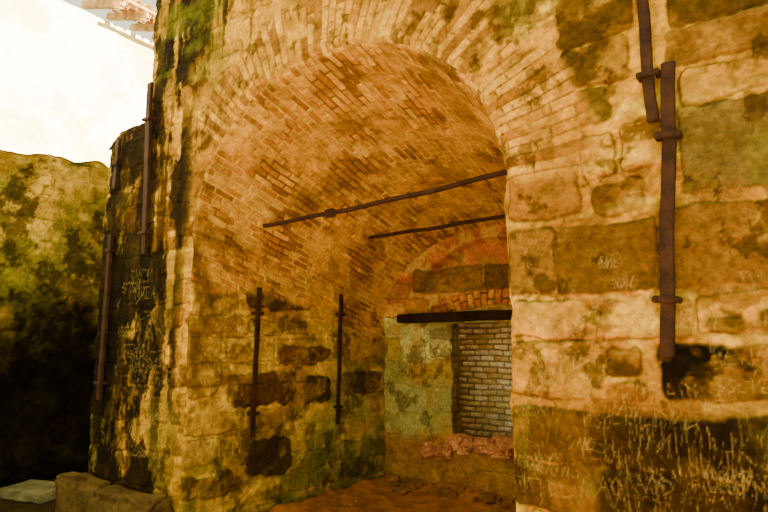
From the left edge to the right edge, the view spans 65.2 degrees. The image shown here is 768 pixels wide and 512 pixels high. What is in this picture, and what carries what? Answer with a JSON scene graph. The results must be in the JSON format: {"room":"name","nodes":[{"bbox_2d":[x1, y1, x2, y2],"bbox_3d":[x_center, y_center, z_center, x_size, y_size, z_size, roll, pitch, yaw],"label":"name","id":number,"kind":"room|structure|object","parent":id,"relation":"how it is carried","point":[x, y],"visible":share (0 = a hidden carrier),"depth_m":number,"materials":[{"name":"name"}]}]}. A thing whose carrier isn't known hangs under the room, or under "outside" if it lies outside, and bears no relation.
{"room":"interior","nodes":[
{"label":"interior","id":0,"kind":"room"},
{"bbox_2d":[0,149,108,486],"bbox_3d":[-4.286,1.187,11.738,0.962,5.288,12.000,-6,-11,36],"label":"wall","id":1,"kind":"structure","parent":0,"point":[51,246],"depth_m":9.57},
{"bbox_2d":[67,162,99,172],"bbox_3d":[-5.144,-1.527,10.257,0.511,0.113,0.515,2,-9,-13],"label":"wall","id":2,"kind":"structure","parent":1,"relation":"attached to","point":[79,163],"depth_m":10.24,"materials":[{"name":"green stone"}]},
{"bbox_2d":[88,211,104,215],"bbox_3d":[-4.965,-0.698,10.380,0.450,0.117,0.578,2,-9,-11],"label":"wall","id":3,"kind":"structure","parent":1,"relation":"attached to","point":[88,211],"depth_m":10.31,"materials":[{"name":"green stone"}]},
{"bbox_2d":[0,0,153,166],"bbox_3d":[-5.240,-2.904,11.829,0.069,3.400,14.000,-6,-11,36],"label":"sky","id":4,"kind":"structure","parent":0,"point":[72,79],"depth_m":11.03,"materials":[{"name":"paint"}]},
{"bbox_2d":[118,0,156,23],"bbox_3d":[-3.794,-4.865,14.515,1.370,0.590,6.420,-6,-11,36],"label":"tiled roof","id":5,"kind":"structure","parent":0,"point":[139,2],"depth_m":12.24,"materials":[{"name":"tile"}]},
{"bbox_2d":[81,0,155,40],"bbox_3d":[-3.884,-4.746,14.625,1.734,0.677,6.400,-6,-11,36],"label":"rafters","id":6,"kind":"object","parent":5,"relation":"attached to","point":[134,16],"visible":0.16,"depth_m":12.45,"materials":[{"name":"beige wood"}]},
{"bbox_2d":[0,474,515,511],"bbox_3d":[-1.038,2.640,4.420,13.300,0.224,11.500,-6,-11,36],"label":"floor","id":7,"kind":"structure","parent":0,"point":[422,499],"depth_m":7.79,"materials":[{"name":"brown soil"}]},
{"bbox_2d":[0,479,55,503],"bbox_3d":[-4.825,3.253,8.292,0.904,0.154,0.646,-3,-10,21],"label":"stone slab","id":8,"kind":"object","parent":7,"relation":"on","point":[35,491],"visible":0.76,"depth_m":8.09,"materials":[{"name":"grey stone"}]},
{"bbox_2d":[55,471,172,511],"bbox_3d":[-3.101,2.860,6.634,2.188,0.684,0.425,-6,-11,36],"label":"stone plinth","id":9,"kind":"object","parent":7,"relation":"on","point":[75,491],"visible":1,"depth_m":6.59,"materials":[{"name":"beige stone"}]},
{"bbox_2d":[313,476,515,505],"bbox_3d":[0.352,2.985,6.748,3.359,0.191,3.246,-6,-11,36],"label":"rubble","id":10,"kind":"object","parent":7,"relation":"on","point":[406,485],"visible":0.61,"depth_m":8.07,"materials":[{"name":"stone"}]},
{"bbox_2d":[179,235,385,511],"bbox_3d":[-1.031,1.621,7.793,0.100,3.310,3.600,-6,-11,36],"label":"wall","id":11,"kind":"structure","parent":0,"point":[297,452],"depth_m":7.33,"materials":[{"name":"beige stone"}]},
{"bbox_2d":[246,287,263,436],"bbox_3d":[-1.537,1.243,7.129,0.138,1.751,0.146,-6,-11,36],"label":"bar","id":12,"kind":"object","parent":11,"relation":"attached to","point":[257,313],"visible":1,"depth_m":7.09,"materials":[{"name":"black metal"}]},
{"bbox_2d":[333,294,345,423],"bbox_3d":[-0.636,1.420,8.353,0.138,1.781,0.162,-6,-11,36],"label":"bar","id":13,"kind":"object","parent":11,"relation":"attached to","point":[340,314],"visible":1,"depth_m":8.32,"materials":[{"name":"black metal"}]},
{"bbox_2d":[192,42,507,324],"bbox_3d":[0.459,-0.516,7.030,3.756,2.464,3.600,-6,-11,36],"label":"vault","id":14,"kind":"object","parent":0,"point":[352,125],"visible":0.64,"depth_m":7.03,"materials":[{"name":"brown brick"}]},
{"bbox_2d":[262,169,507,227],"bbox_3d":[-0.024,-0.587,6.308,3.572,0.190,0.104,-6,-11,36],"label":"rod","id":15,"kind":"object","parent":14,"relation":"attached to","point":[328,213],"visible":0.91,"depth_m":6.22,"materials":[{"name":"brown metal"}]},
{"bbox_2d":[368,214,505,238],"bbox_3d":[0.975,-0.436,7.614,3.003,0.143,0.052,-6,-11,36],"label":"rod","id":16,"kind":"object","parent":14,"relation":"attached to","point":[501,216],"visible":0.7,"depth_m":7.77,"materials":[{"name":"brown metal"}]},
{"bbox_2d":[200,43,504,430],"bbox_3d":[2.755,-1.089,8.557,9.300,8.800,8.360,-6,-11,36],"label":"wall","id":17,"kind":"structure","parent":0,"point":[458,257],"depth_m":8.73,"materials":[{"name":"brown brick"}]},
{"bbox_2d":[88,0,767,511],"bbox_3d":[1.342,-1.345,6.759,9.446,8.850,4.160,-6,-11,36],"label":"wall","id":18,"kind":"structure","parent":0,"point":[603,421],"depth_m":4.04,"materials":[{"name":"beige stone"}]},
{"bbox_2d":[93,234,117,399],"bbox_3d":[-3.380,0.729,7.335,0.161,2.010,0.160,-6,-11,36],"label":"bar","id":19,"kind":"object","parent":18,"relation":"attached to","point":[109,249],"visible":0.95,"depth_m":7.29,"materials":[{"name":"brown metal"}]},
{"bbox_2d":[110,138,124,189],"bbox_3d":[-3.368,-1.164,7.623,0.154,0.662,0.160,-6,-11,36],"label":"bar","id":20,"kind":"object","parent":18,"relation":"attached to","point":[116,163],"visible":0.96,"depth_m":7.58,"materials":[{"name":"brown metal"}]},
{"bbox_2d":[137,82,156,254],"bbox_3d":[-2.820,-1.072,7.211,0.235,2.154,0.150,-6,-11,36],"label":"bar","id":21,"kind":"object","parent":18,"relation":"attached to","point":[148,118],"visible":0.95,"depth_m":7.16,"materials":[{"name":"brown metal"}]},
{"bbox_2d":[636,0,659,122],"bbox_3d":[1.718,-1.499,3.934,0.138,1.321,0.148,-6,-11,36],"label":"bar","id":22,"kind":"object","parent":18,"relation":"attached to","point":[646,76],"visible":0.95,"depth_m":3.86,"materials":[{"name":"brown metal"}]},
{"bbox_2d":[652,60,682,356],"bbox_3d":[1.759,-0.308,3.718,0.232,1.845,0.148,-6,-11,36],"label":"bar","id":23,"kind":"object","parent":18,"relation":"attached to","point":[668,134],"visible":0.99,"depth_m":3.67,"materials":[{"name":"brown metal"}]},
{"bbox_2d":[384,224,515,500],"bbox_3d":[1.556,1.395,8.259,3.900,3.900,0.313,-6,-11,34],"label":"wall","id":24,"kind":"structure","parent":0,"point":[422,360],"depth_m":8.74,"materials":[{"name":"beige stone"}]},
{"bbox_2d":[397,310,511,322],"bbox_3d":[1.336,0.844,8.388,2.550,0.140,0.432,-6,-11,36],"label":"lintel","id":25,"kind":"object","parent":24,"relation":"on","point":[479,315],"visible":0.59,"depth_m":8.37,"materials":[{"name":"black wood"}]},
{"bbox_2d":[419,433,513,462],"bbox_3d":[1.352,2.618,8.135,1.937,0.433,0.538,-6,-11,36],"label":"sill","id":26,"kind":"structure","parent":24,"relation":"attached to","point":[500,447],"depth_m":8.13,"materials":[{"name":"red brick"}]},
{"bbox_2d":[458,322,513,439],"bbox_3d":[1.697,1.715,9.656,5.600,3.600,0.050,-6,-11,36],"label":"wall","id":27,"kind":"structure","parent":0,"point":[485,367],"depth_m":9.66,"materials":[{"name":"beige brick"}]},
{"bbox_2d":[504,197,514,460],"bbox_3d":[1.962,1.283,5.640,0.046,3.310,3.600,-6,-11,36],"label":"wall","id":28,"kind":"structure","parent":0,"point":[504,197],"depth_m":4.37,"materials":[{"name":"beige stone"}]}
]}

